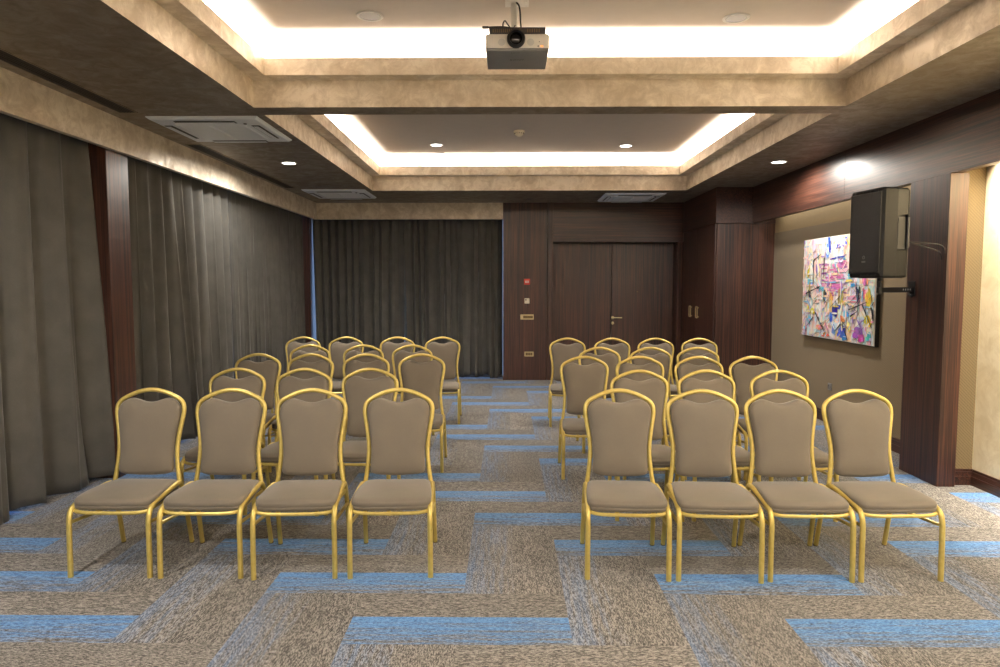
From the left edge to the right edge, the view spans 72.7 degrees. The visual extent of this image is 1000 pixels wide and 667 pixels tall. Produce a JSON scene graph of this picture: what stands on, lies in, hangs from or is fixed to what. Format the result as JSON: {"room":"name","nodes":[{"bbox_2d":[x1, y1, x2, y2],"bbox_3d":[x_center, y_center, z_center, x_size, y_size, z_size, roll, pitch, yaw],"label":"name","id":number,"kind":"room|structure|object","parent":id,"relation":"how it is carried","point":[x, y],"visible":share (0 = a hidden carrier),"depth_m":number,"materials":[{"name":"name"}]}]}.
{"room":"conference room","nodes":[
{"label":"conference room","id":0,"kind":"room"},
{"bbox_2d":[0,377,999,666],"bbox_3d":[0.146,1.221,4.522,7.300,0.001,14.050,0,4,1],"label":"floor","id":1,"kind":"structure","parent":0,"point":[508,587],"depth_m":3.55,"materials":[{"name":"carpet"}]},
{"bbox_2d":[88,143,136,477],"bbox_3d":[-3.214,-0.298,5.484,0.340,2.895,0.305,0,4,1],"label":"trim","id":2,"kind":"structure","parent":1,"relation":"on","point":[109,169],"depth_m":5.40,"materials":[{"name":"brown wood"}]},
{"bbox_2d":[66,387,194,577],"bbox_3d":[-2.057,0.805,3.806,0.450,0.939,0.519,0,4,1],"label":"banquet chair","id":3,"kind":"object","parent":1,"relation":"on","point":[149,434],"visible":0.99,"depth_m":3.93,"materials":[{"name":"beige fabric"}]},
{"bbox_2d":[127,156,233,439],"bbox_3d":[-3.141,-0.350,6.853,0.326,2.797,2.378,0,4,1],"label":"curtain","id":4,"kind":"object","parent":1,"relation":"on","point":[180,249],"visible":0.67,"depth_m":6.63,"materials":[{"name":"grey fabric"}]},
{"bbox_2d":[156,388,272,578],"bbox_3d":[-1.577,0.805,3.795,0.450,0.939,0.519,0,4,0],"label":"banquet chair","id":5,"kind":"object","parent":1,"relation":"on","point":[229,433],"visible":0.99,"depth_m":3.92,"materials":[{"name":"beige fabric"}]},
{"bbox_2d":[180,367,269,515],"bbox_3d":[-1.922,0.735,4.779,0.450,0.939,0.519,0,4,0],"label":"banquet chair","id":6,"kind":"object","parent":1,"relation":"on","point":[253,384],"visible":0.4,"depth_m":4.93,"materials":[{"name":"beige fabric"}]},
{"bbox_2d":[235,353,281,471],"bbox_3d":[-2.151,0.660,5.832,0.450,0.939,0.519,0,4,2],"label":"banquet chair","id":7,"kind":"object","parent":1,"relation":"on","point":[268,369],"visible":0.35,"depth_m":5.98,"materials":[{"name":"beige fabric"}]},
{"bbox_2d":[227,190,305,379],"bbox_3d":[-3.191,-0.541,9.525,0.208,2.797,2.886,0,4,1],"label":"curtain","id":8,"kind":"object","parent":1,"relation":"on","point":[266,240],"visible":0.72,"depth_m":9.16,"materials":[{"name":"grey fabric"}]},
{"bbox_2d":[251,368,335,511],"bbox_3d":[-1.432,0.736,4.764,0.450,0.939,0.519,0,4,1],"label":"banquet chair","id":9,"kind":"object","parent":1,"relation":"on","point":[287,385],"visible":0.32,"depth_m":4.92,"materials":[{"name":"beige fabric"}]},
{"bbox_2d":[271,336,320,412],"bbox_3d":[-2.320,0.520,7.793,0.450,0.939,0.519,0,4,2],"label":"banquet chair","id":10,"kind":"object","parent":1,"relation":"on","point":[293,345],"visible":0.22,"depth_m":7.96,"materials":[{"name":"beige fabric"}]},
{"bbox_2d":[250,388,348,579],"bbox_3d":[-1.092,0.806,3.787,0.450,0.939,0.519,0,4,-3],"label":"banquet chair","id":11,"kind":"object","parent":1,"relation":"on","point":[309,433],"visible":1,"depth_m":3.91,"materials":[{"name":"beige fabric"}]},
{"bbox_2d":[268,353,333,471],"bbox_3d":[-1.681,0.661,5.818,0.450,0.939,0.519,0,4,2],"label":"banquet chair","id":12,"kind":"object","parent":1,"relation":"on","point":[323,366],"visible":0.32,"depth_m":5.98,"materials":[{"name":"beige fabric"}]},
{"bbox_2d":[274,344,330,437],"bbox_3d":[-1.932,0.597,6.721,0.450,0.939,0.519,0,4,0],"label":"banquet chair","id":13,"kind":"object","parent":1,"relation":"on","point":[310,359],"visible":0.22,"depth_m":6.89,"materials":[{"name":"beige fabric"}]},
{"bbox_2d":[302,215,316,342],"bbox_3d":[-3.192,-0.707,11.171,0.265,2.900,0.360,0,4,1],"label":"trim","id":14,"kind":"structure","parent":1,"relation":"on","point":[307,227],"depth_m":11.00,"materials":[{"name":"brown wood"}]},
{"bbox_2d":[328,336,363,393],"bbox_3d":[-1.810,0.521,7.785,0.450,0.939,0.519,0,4,1],"label":"banquet chair","id":15,"kind":"object","parent":1,"relation":"on","point":[337,349],"visible":0.28,"depth_m":7.93,"materials":[{"name":"beige fabric"}]},
{"bbox_2d":[338,344,383,407],"bbox_3d":[-1.392,0.598,6.710,0.450,0.939,0.519,0,4,1],"label":"banquet chair","id":16,"kind":"object","parent":1,"relation":"on","point":[366,359],"visible":0.18,"depth_m":6.88,"materials":[{"name":"gold metal"}]},
{"bbox_2d":[324,368,400,515],"bbox_3d":[-0.952,0.736,4.772,0.450,0.939,0.519,0,4,1],"label":"banquet chair","id":17,"kind":"object","parent":1,"relation":"on","point":[356,390],"visible":0.38,"depth_m":4.91,"materials":[{"name":"beige fabric"}]},
{"bbox_2d":[341,353,389,440],"bbox_3d":[-1.181,0.661,5.818,0.450,0.939,0.519,0,4,-1],"label":"banquet chair","id":18,"kind":"object","parent":1,"relation":"on","point":[353,365],"visible":0.24,"depth_m":5.98,"materials":[{"name":"beige fabric"}]},
{"bbox_2d":[347,388,436,578],"bbox_3d":[-0.587,0.805,3.800,0.450,0.939,0.519,0,4,-2],"label":"banquet chair","id":19,"kind":"object","parent":1,"relation":"on","point":[397,433],"visible":1,"depth_m":3.92,"materials":[{"name":"beige fabric"}]},
{"bbox_2d":[380,337,414,393],"bbox_3d":[-1.201,0.521,7.779,0.450,0.939,0.519,0,4,0],"label":"banquet chair","id":20,"kind":"object","parent":1,"relation":"on","point":[387,348],"visible":0.2,"depth_m":7.93,"materials":[{"name":"beige fabric"}]},
{"bbox_2d":[392,344,434,434],"bbox_3d":[-0.892,0.597,6.716,0.450,0.939,0.519,0,4,0],"label":"banquet chair","id":21,"kind":"object","parent":1,"relation":"on","point":[401,354],"visible":0.23,"depth_m":6.88,"materials":[{"name":"gold metal"}]},
{"bbox_2d":[398,353,446,472],"bbox_3d":[-0.691,0.661,5.814,0.450,0.939,0.519,0,4,0],"label":"banquet chair","id":22,"kind":"object","parent":1,"relation":"on","point":[426,378],"visible":0.57,"depth_m":5.96,"materials":[{"name":"beige fabric"}]},
{"bbox_2d":[425,337,461,423],"bbox_3d":[-0.671,0.522,7.772,0.450,0.939,0.519,0,4,-1],"label":"banquet chair","id":23,"kind":"object","parent":1,"relation":"on","point":[449,352],"visible":0.58,"depth_m":7.91,"materials":[{"name":"beige fabric"}]},
{"bbox_2d":[404,219,501,377],"bbox_3d":[-0.796,-0.661,11.211,1.666,2.797,0.188,0,4,2],"label":"curtain","id":24,"kind":"object","parent":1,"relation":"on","point":[453,267],"visible":0.83,"depth_m":11.20,"materials":[{"name":"grey fabric"}]},
{"bbox_2d":[548,338,585,426],"bbox_3d":[0.768,0.533,7.613,0.450,0.939,0.519,0,4,2],"label":"banquet chair","id":25,"kind":"object","parent":1,"relation":"on","point":[560,353],"visible":0.62,"depth_m":7.76,"materials":[{"name":"beige fabric"}]},
{"bbox_2d":[558,356,615,479],"bbox_3d":[0.717,0.675,5.617,0.450,0.939,0.519,0,4,1],"label":"banquet chair","id":26,"kind":"object","parent":1,"relation":"on","point":[579,382],"visible":0.61,"depth_m":5.75,"materials":[{"name":"beige fabric"}]},
{"bbox_2d":[576,347,620,453],"bbox_3d":[0.976,0.616,6.456,0.450,0.939,0.519,0,4,-1],"label":"banquet chair","id":27,"kind":"object","parent":1,"relation":"on","point":[610,359],"visible":0.22,"depth_m":6.61,"materials":[{"name":"beige fabric"}]},
{"bbox_2d":[594,338,629,365],"bbox_3d":[1.288,0.534,7.593,0.450,0.939,0.519,0,4,-1],"label":"banquet chair","id":28,"kind":"object","parent":1,"relation":"on","point":[621,349],"visible":0.19,"depth_m":7.75,"materials":[{"name":"beige fabric"}]},
{"bbox_2d":[580,388,671,581],"bbox_3d":[0.683,0.807,3.772,0.450,0.939,0.519,0,4,3],"label":"banquet chair","id":29,"kind":"object","parent":1,"relation":"on","point":[619,434],"visible":1,"depth_m":3.90,"materials":[{"name":"beige fabric"}]},
{"bbox_2d":[608,369,684,521],"bbox_3d":[0.988,0.744,4.662,0.450,0.939,0.519,0,4,2],"label":"banquet chair","id":30,"kind":"object","parent":1,"relation":"on","point":[654,389],"visible":0.47,"depth_m":4.81,"materials":[{"name":"beige fabric"}]},
{"bbox_2d":[615,356,678,479],"bbox_3d":[1.197,0.676,5.614,0.450,0.939,0.519,0,4,-1],"label":"banquet chair","id":31,"kind":"object","parent":1,"relation":"on","point":[654,367],"visible":0.26,"depth_m":5.78,"materials":[{"name":"beige fabric"}]},
{"bbox_2d":[629,347,673,440],"bbox_3d":[1.466,0.616,6.451,0.450,0.939,0.519,0,4,2],"label":"banquet chair","id":32,"kind":"object","parent":1,"relation":"on","point":[662,358],"visible":0.25,"depth_m":6.61,"materials":[{"name":"beige fabric"}]},
{"bbox_2d":[637,338,677,397],"bbox_3d":[1.778,0.534,7.595,0.450,0.939,0.519,0,4,2],"label":"banquet chair","id":33,"kind":"object","parent":1,"relation":"on","point":[664,346],"visible":0.36,"depth_m":7.75,"materials":[{"name":"beige fabric"}]},
{"bbox_2d":[672,242,682,379],"bbox_3d":[2.895,-0.370,11.191,0.100,2.225,0.504,0,4,1],"label":"trim","id":34,"kind":"structure","parent":1,"relation":"on","point":[678,246],"depth_m":10.96,"materials":[{"name":"brown wood"}]},
{"bbox_2d":[676,347,719,366],"bbox_3d":[1.926,0.616,6.447,0.450,0.939,0.519,0,4,2],"label":"banquet chair","id":35,"kind":"object","parent":1,"relation":"on","point":[698,362],"visible":0.23,"depth_m":6.62,"materials":[{"name":"gold metal"}]},
{"bbox_2d":[681,338,717,354],"bbox_3d":[2.277,0.535,7.579,0.450,0.939,0.519,0,4,0],"label":"banquet chair","id":36,"kind":"object","parent":1,"relation":"on","point":[711,345],"visible":0.27,"depth_m":7.75,"materials":[{"name":"beige fabric"}]},
{"bbox_2d":[674,356,740,480],"bbox_3d":[1.687,0.677,5.599,0.450,0.939,0.519,0,4,2],"label":"banquet chair","id":37,"kind":"object","parent":1,"relation":"on","point":[684,369],"visible":0.23,"depth_m":5.76,"materials":[{"name":"beige fabric"}]},
{"bbox_2d":[661,389,764,583],"bbox_3d":[1.158,0.809,3.749,0.450,0.939,0.519,0,4,4],"label":"banquet chair","id":38,"kind":"object","parent":1,"relation":"on","point":[704,435],"visible":0.98,"depth_m":3.87,"materials":[{"name":"beige fabric"}]},
{"bbox_2d":[674,369,760,521],"bbox_3d":[1.477,0.743,4.665,0.450,0.939,0.519,0,4,-1],"label":"banquet chair","id":39,"kind":"object","parent":1,"relation":"on","point":[721,385],"visible":0.31,"depth_m":4.82,"materials":[{"name":"beige fabric"}]},
{"bbox_2d":[681,187,775,382],"bbox_3d":[3.299,-0.602,10.062,0.830,2.849,1.714,0,4,1],"label":"closet","id":40,"kind":"object","parent":1,"relation":"on","point":[728,258],"visible":0.76,"depth_m":9.24,"materials":[{"name":"brown wood"}]},
{"bbox_2d":[729,356,800,480],"bbox_3d":[2.157,0.677,5.596,0.450,0.939,0.519,0,4,0],"label":"banquet chair","id":41,"kind":"object","parent":1,"relation":"on","point":[742,373],"visible":0.38,"depth_m":5.74,"materials":[{"name":"beige fabric"}]},
{"bbox_2d":[745,369,838,521],"bbox_3d":[1.988,0.744,4.660,0.450,0.939,0.519,0,4,2],"label":"banquet chair","id":42,"kind":"object","parent":1,"relation":"on","point":[821,458],"visible":0.29,"depth_m":4.82,"materials":[{"name":"beige fabric"}]},
{"bbox_2d":[737,389,855,582],"bbox_3d":[1.623,0.808,3.752,0.450,0.939,0.519,0,4,1],"label":"banquet chair","id":43,"kind":"object","parent":1,"relation":"on","point":[781,435],"visible":0.97,"depth_m":3.88,"materials":[{"name":"beige fabric"}]},
{"bbox_2d":[813,389,945,582],"bbox_3d":[2.083,0.808,3.757,0.450,0.939,0.519,0,4,-2],"label":"banquet chair","id":44,"kind":"object","parent":1,"relation":"on","point":[858,435],"visible":0.93,"depth_m":3.88,"materials":[{"name":"beige fabric"}]},
{"bbox_2d":[0,0,999,202],"bbox_3d":[0.344,-1.708,4.161,6.800,0.195,13.750,0,4,1],"label":"ceiling","id":45,"kind":"structure","parent":0,"point":[136,55],"depth_m":5.00,"materials":[{"name":"beige paint"}]},
{"bbox_2d":[0,48,137,112],"bbox_3d":[-2.861,-1.439,1.807,0.144,0.006,6.750,0,4,1],"label":"ceiling vent","id":46,"kind":"object","parent":45,"relation":"in","point":[7,57],"visible":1,"depth_m":4.38,"materials":[{"name":"beige paint"}]},
{"bbox_2d":[145,116,291,142],"bbox_3d":[-2.320,-1.702,5.718,0.870,0.038,0.870,0,4,1],"label":"air conditioner","id":47,"kind":"object","parent":45,"relation":"attached to","point":[217,129],"visible":1,"depth_m":5.58,"materials":[{"name":"white plastic"}]},
{"bbox_2d":[165,126,198,138],"bbox_3d":[-2.673,-1.692,5.722,0.065,0.002,0.480,0,4,1],"label":"outlet","id":48,"kind":"object","parent":47,"relation":"attached to","point":[174,128],"depth_m":5.69,"materials":[{"name":"plastic"}]},
{"bbox_2d":[173,121,235,123],"bbox_3d":[-2.324,-1.663,5.367,0.480,0.010,0.065,0,4,1],"label":"outlet","id":49,"kind":"object","parent":47,"relation":"attached to","point":[175,122],"depth_m":5.35,"materials":[{"name":"black plastic"}]},
{"bbox_2d":[212,140,267,142],"bbox_3d":[-2.317,-1.713,6.070,0.480,0.010,0.065,0,4,1],"label":"outlet","id":50,"kind":"object","parent":47,"relation":"attached to","point":[216,141],"depth_m":6.05,"materials":[{"name":"white plastic"}]},
{"bbox_2d":[251,125,277,138],"bbox_3d":[-1.968,-1.687,5.715,0.065,0.010,0.480,0,4,1],"label":"outlet","id":51,"kind":"object","parent":47,"relation":"attached to","point":[262,129],"depth_m":5.68,"materials":[{"name":"white plastic"}]},
{"bbox_2d":[185,144,294,187],"bbox_3d":[-2.849,-1.864,7.767,0.144,0.006,2.860,0,4,1],"label":"ceiling vent","id":52,"kind":"object","parent":45,"relation":"in","point":[199,147],"visible":1,"depth_m":7.36,"materials":[{"name":"black metal"}]},
{"bbox_2d":[280,162,296,164],"bbox_3d":[-2.274,-1.833,7.322,0.176,0.006,0.176,0,4,1],"label":"recessed light","id":53,"kind":"object","parent":45,"relation":"in","point":[285,163],"visible":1,"depth_m":7.33,"materials":[{"name":"white plastic"}]},
{"bbox_2d":[301,189,376,198],"bbox_3d":[-2.288,-1.990,9.757,0.870,0.038,0.870,0,4,1],"label":"air conditioner","id":54,"kind":"object","parent":45,"relation":"attached to","point":[319,193],"visible":1,"depth_m":9.56,"materials":[{"name":"plastic"}]},
{"bbox_2d":[317,192,351,192],"bbox_3d":[-2.292,-1.951,9.407,0.480,0.010,0.065,0,4,1],"label":"outlet","id":55,"kind":"object","parent":54,"relation":"attached to","point":[317,192],"depth_m":9.38,"materials":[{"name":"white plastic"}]},
{"bbox_2d":[312,219,404,361],"bbox_3d":[-2.304,-0.657,11.154,1.512,2.797,0.143,0,4,2],"label":"curtain","id":56,"kind":"object","parent":45,"relation":"hanging from","point":[359,264],"visible":0.66,"depth_m":11.14,"materials":[{"name":"grey fabric"}]},
{"bbox_2d":[296,114,787,176],"bbox_3d":[0.382,-2.092,7.331,4.960,0.120,4.410,0,4,1],"label":"trim","id":57,"kind":"structure","parent":45,"relation":"attached to","point":[756,123],"depth_m":9.28,"materials":[{"name":"beige paint"}]},
{"bbox_2d":[154,0,975,80],"bbox_3d":[0.336,-1.776,2.898,4.960,0.120,4.400,0,4,1],"label":"trim","id":58,"kind":"structure","parent":45,"relation":"attached to","point":[197,16],"depth_m":4.85,"materials":[{"name":"beige paint"}]},
{"bbox_2d":[597,193,665,202],"bbox_3d":[1.946,-2.017,10.133,0.870,0.038,0.870,0,4,1],"label":"air conditioner","id":59,"kind":"object","parent":45,"relation":"attached to","point":[607,197],"visible":1,"depth_m":9.96,"materials":[{"name":"plastic"}]},
{"bbox_2d":[618,195,651,196],"bbox_3d":[1.942,-1.977,9.782,0.480,0.010,0.065,0,4,1],"label":"outlet","id":60,"kind":"object","parent":59,"relation":"attached to","point":[618,195],"depth_m":9.79,"materials":[{"name":"white plastic"}]},
{"bbox_2d":[770,160,787,163],"bbox_3d":[2.976,-1.828,7.258,0.176,0.006,0.176,0,4,1],"label":"recessed light","id":61,"kind":"object","parent":45,"relation":"in","point":[780,161],"visible":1,"depth_m":7.27,"materials":[{"name":"white plastic"}]},
{"bbox_2d":[753,150,848,222],"bbox_3d":[3.417,-1.640,7.882,0.070,0.490,2.482,0,4,1],"label":"trim","id":62,"kind":"structure","parent":45,"relation":"attached to","point":[821,183],"depth_m":7.59,"materials":[{"name":"brown wood"}]},
{"bbox_2d":[503,203,547,379],"bbox_3d":[0.406,-0.688,11.196,0.710,2.860,0.500,0,4,1],"label":"wall","id":63,"kind":"structure","parent":0,"point":[524,224],"depth_m":10.94,"materials":[{"name":"brown wood"}]},
{"bbox_2d":[0,67,502,219],"bbox_3d":[-1.538,-1.479,4.131,3.033,0.262,13.620,0,4,1],"label":"trim","id":64,"kind":"structure","parent":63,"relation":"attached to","point":[22,98],"depth_m":6.20,"materials":[{"name":"beige paint"}]},
{"bbox_2d":[520,314,533,319],"bbox_3d":[0.435,-0.266,10.968,0.210,0.081,0.014,0,4,1],"label":"light switch","id":65,"kind":"object","parent":63,"relation":"attached to","point":[522,316],"visible":1,"depth_m":10.96,"materials":[{"name":"gold metal"}]},
{"bbox_2d":[524,279,529,284],"bbox_3d":[0.434,-0.832,10.927,0.095,0.095,0.014,0,4,1],"label":"button","id":66,"kind":"object","parent":63,"relation":"attached to","point":[526,281],"visible":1,"depth_m":10.92,"materials":[{"name":"red plastic"}]},
{"bbox_2d":[524,352,533,355],"bbox_3d":[0.470,0.333,11.011,0.150,0.078,0.012,0,4,1],"label":"power outlet","id":67,"kind":"object","parent":63,"relation":"attached to","point":[525,353],"visible":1,"depth_m":11.01,"materials":[{"name":"gold metal"}]},
{"bbox_2d":[547,203,552,379],"bbox_3d":[0.808,-0.688,11.186,0.085,2.860,0.512,0,4,1],"label":"trim","id":68,"kind":"structure","parent":63,"relation":"attached to","point":[550,205],"depth_m":10.93,"materials":[{"name":"brown wood"}]},
{"bbox_2d":[552,243,673,377],"bbox_3d":[1.848,-0.370,11.183,1.991,2.216,0.121,0,4,1],"label":"door","id":69,"kind":"structure","parent":63,"relation":"in","point":[623,291],"depth_m":11.17,"materials":[{"name":"brown wood"}]},
{"bbox_2d":[553,202,683,242],"bbox_3d":[1.888,-1.797,11.099,2.074,0.634,0.504,0,4,1],"label":"trim","id":70,"kind":"structure","parent":63,"relation":"attached to","point":[630,222],"depth_m":10.85,"materials":[{"name":"brown wood"}]},
{"bbox_2d":[202,0,918,157],"bbox_3d":[0.221,-2.132,4.307,7.550,0.080,14.300,0,4,1],"label":"ceiling","id":71,"kind":"structure","parent":0,"point":[261,23],"depth_m":4.81,"materials":[{"name":"paint"}]},
{"bbox_2d":[356,11,382,21],"bbox_3d":[-0.862,-2.103,4.511,0.176,0.006,0.176,0,4,1],"label":"recessed light","id":72,"kind":"object","parent":71,"relation":"in","point":[371,16],"visible":1,"depth_m":4.51,"materials":[{"name":"white plastic"}]},
{"bbox_2d":[430,143,442,146],"bbox_3d":[-0.809,-2.399,8.660,0.176,0.006,0.176,0,4,1],"label":"recessed light","id":73,"kind":"object","parent":71,"relation":"in","point":[434,144],"visible":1,"depth_m":8.67,"materials":[{"name":"white plastic"}]},
{"bbox_2d":[482,0,548,68],"bbox_3d":[0.098,-1.911,4.291,0.410,0.359,0.397,0,4,1],"label":"projector","id":74,"kind":"object","parent":71,"relation":"hanging from","point":[513,47],"visible":1,"depth_m":4.15,"materials":[{"name":"grey plastic"}]},
{"bbox_2d":[489,27,545,33],"bbox_3d":[0.107,-1.856,4.301,0.344,0.046,0.315,0,4,1],"label":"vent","id":75,"kind":"object","parent":74,"relation":"on","point":[492,30],"depth_m":4.14,"materials":[{"name":"plastic"}]},
{"bbox_2d":[514,130,524,136],"bbox_3d":[0.223,-2.313,7.873,0.132,0.066,0.132,0,4,1],"label":"smoke detector","id":76,"kind":"object","parent":71,"relation":"attached to","point":[518,133],"visible":1,"depth_m":7.83,"materials":[{"name":"beige plastic"}]},
{"bbox_2d":[253,45,852,165],"bbox_3d":[0.359,-2.011,5.106,4.800,0.275,8.900,0,4,1],"label":"strip light","id":77,"kind":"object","parent":71,"relation":"attached to","point":[747,50],"depth_m":5.10,"materials":[{"name":"paint"}]},
{"bbox_2d":[619,144,632,147],"bbox_3d":[1.611,-2.403,8.715,0.176,0.006,0.176,0,4,1],"label":"recessed light","id":78,"kind":"object","parent":71,"relation":"in","point":[624,145],"visible":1,"depth_m":8.68,"materials":[{"name":"white plastic"}]},
{"bbox_2d":[722,13,749,23],"bbox_3d":[1.578,-2.106,4.546,0.176,0.006,0.176,0,4,1],"label":"recessed light","id":79,"kind":"object","parent":71,"relation":"in","point":[734,18],"visible":1,"depth_m":4.54,"materials":[{"name":"white plastic"}]},
{"bbox_2d":[771,163,999,479],"bbox_3d":[3.804,-0.146,3.314,0.360,2.900,11.910,0,4,1],"label":"wall","id":80,"kind":"structure","parent":0,"point":[844,365],"depth_m":6.73,"materials":[{"name":"beige paint"}]},
{"bbox_2d":[801,234,880,346],"bbox_3d":[3.646,-0.490,7.357,0.059,1.133,1.632,0,4,1],"label":"painting","id":81,"kind":"object","parent":80,"relation":"attached to","point":[837,306],"visible":0.91,"depth_m":7.31,"materials":[{"name":"paint"}]},
{"bbox_2d":[809,404,899,453],"bbox_3d":[3.668,0.947,7.494,0.016,0.125,3.610,0,4,1],"label":"baseboard","id":82,"kind":"structure","parent":80,"relation":"attached to","point":[895,443],"depth_m":6.31,"materials":[{"name":"brown wood"}]},
{"bbox_2d":[955,469,999,497],"bbox_3d":[3.521,1.384,1.366,0.164,0.125,7.800,0,4,1],"label":"baseboard","id":83,"kind":"structure","parent":80,"relation":"attached to","point":[984,482],"depth_m":5.16,"materials":[{"name":"brown wood"}]},
{"bbox_2d":[955,167,986,468],"bbox_3d":[3.743,-0.292,5.355,0.525,2.900,0.400,0,4,1],"label":"wall","id":84,"kind":"structure","parent":0,"point":[977,179],"depth_m":5.17,"materials":[{"name":"beige paint"}]},
{"bbox_2d":[876,281,915,296],"bbox_3d":[3.107,-0.345,5.315,0.673,0.127,0.071,-4,5,-41],"label":"bracket","id":85,"kind":"object","parent":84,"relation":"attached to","point":[910,290],"visible":1,"depth_m":5.33,"materials":[{"name":"black metal"}]},
{"bbox_2d":[849,187,909,280],"bbox_3d":[2.858,-0.732,5.101,0.280,0.675,0.392,-1,4,-9],"label":"loudspeaker","id":86,"kind":"object","parent":85,"relation":"on","point":[880,217],"visible":1,"depth_m":4.96,"materials":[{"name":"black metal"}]},
{"bbox_2d":[849,191,880,272],"bbox_3d":[2.727,-0.746,5.078,0.010,0.585,0.314,-1,4,-9],"label":"grille","id":87,"kind":"object","parent":86,"relation":"attached to","point":[865,224],"depth_m":5.07,"materials":[{"name":"grey plastic"}]},
{"bbox_2d":[844,89,999,199],"bbox_3d":[3.356,-1.218,1.969,0.070,0.490,9.370,0,4,1],"label":"trim","id":88,"kind":"structure","parent":84,"relation":"attached to","point":[965,137],"depth_m":5.30,"materials":[{"name":"brown wood"}]},
{"bbox_2d":[909,242,945,259],"bbox_3d":[3.191,-0.618,5.068,0.324,0.136,0.067,-1,4,-14],"label":"cable","id":89,"kind":"object","parent":84,"relation":"attached to","point":[909,242],"visible":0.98,"depth_m":5.06,"materials":[{"name":"black plastic"}]},
{"bbox_2d":[899,173,969,486],"bbox_3d":[3.410,-0.026,5.367,0.140,2.369,0.500,0,4,1],"label":"column","id":90,"kind":"structure","parent":84,"relation":"attached to","point":[938,204],"depth_m":5.21,"materials":[{"name":"brown wood"}]},
{"bbox_3d":[-1.785,-0.434,4.399,3.540,3.320,14.200,0,4,1],"label":"wall","id":91,"kind":"structure","parent":0,"visible":0},
{"bbox_2d":[0,113,115,524],"bbox_3d":[-3.266,0.029,1.547,0.256,2.797,7.610,0,4,2],"label":"curtain","id":92,"kind":"object","parent":91,"relation":"hanging from","point":[57,429],"visible":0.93,"depth_m":4.86,"materials":[{"name":"grey fabric"}]},
{"bbox_2d":[456,219,502,376],"bbox_3d":[-1.628,-0.726,11.374,3.350,2.910,0.040,0,4,1],"label":"window","id":93,"kind":"structure","parent":91,"relation":"in","point":[484,375],"depth_m":11.37,"materials":[{"name":"glass"}]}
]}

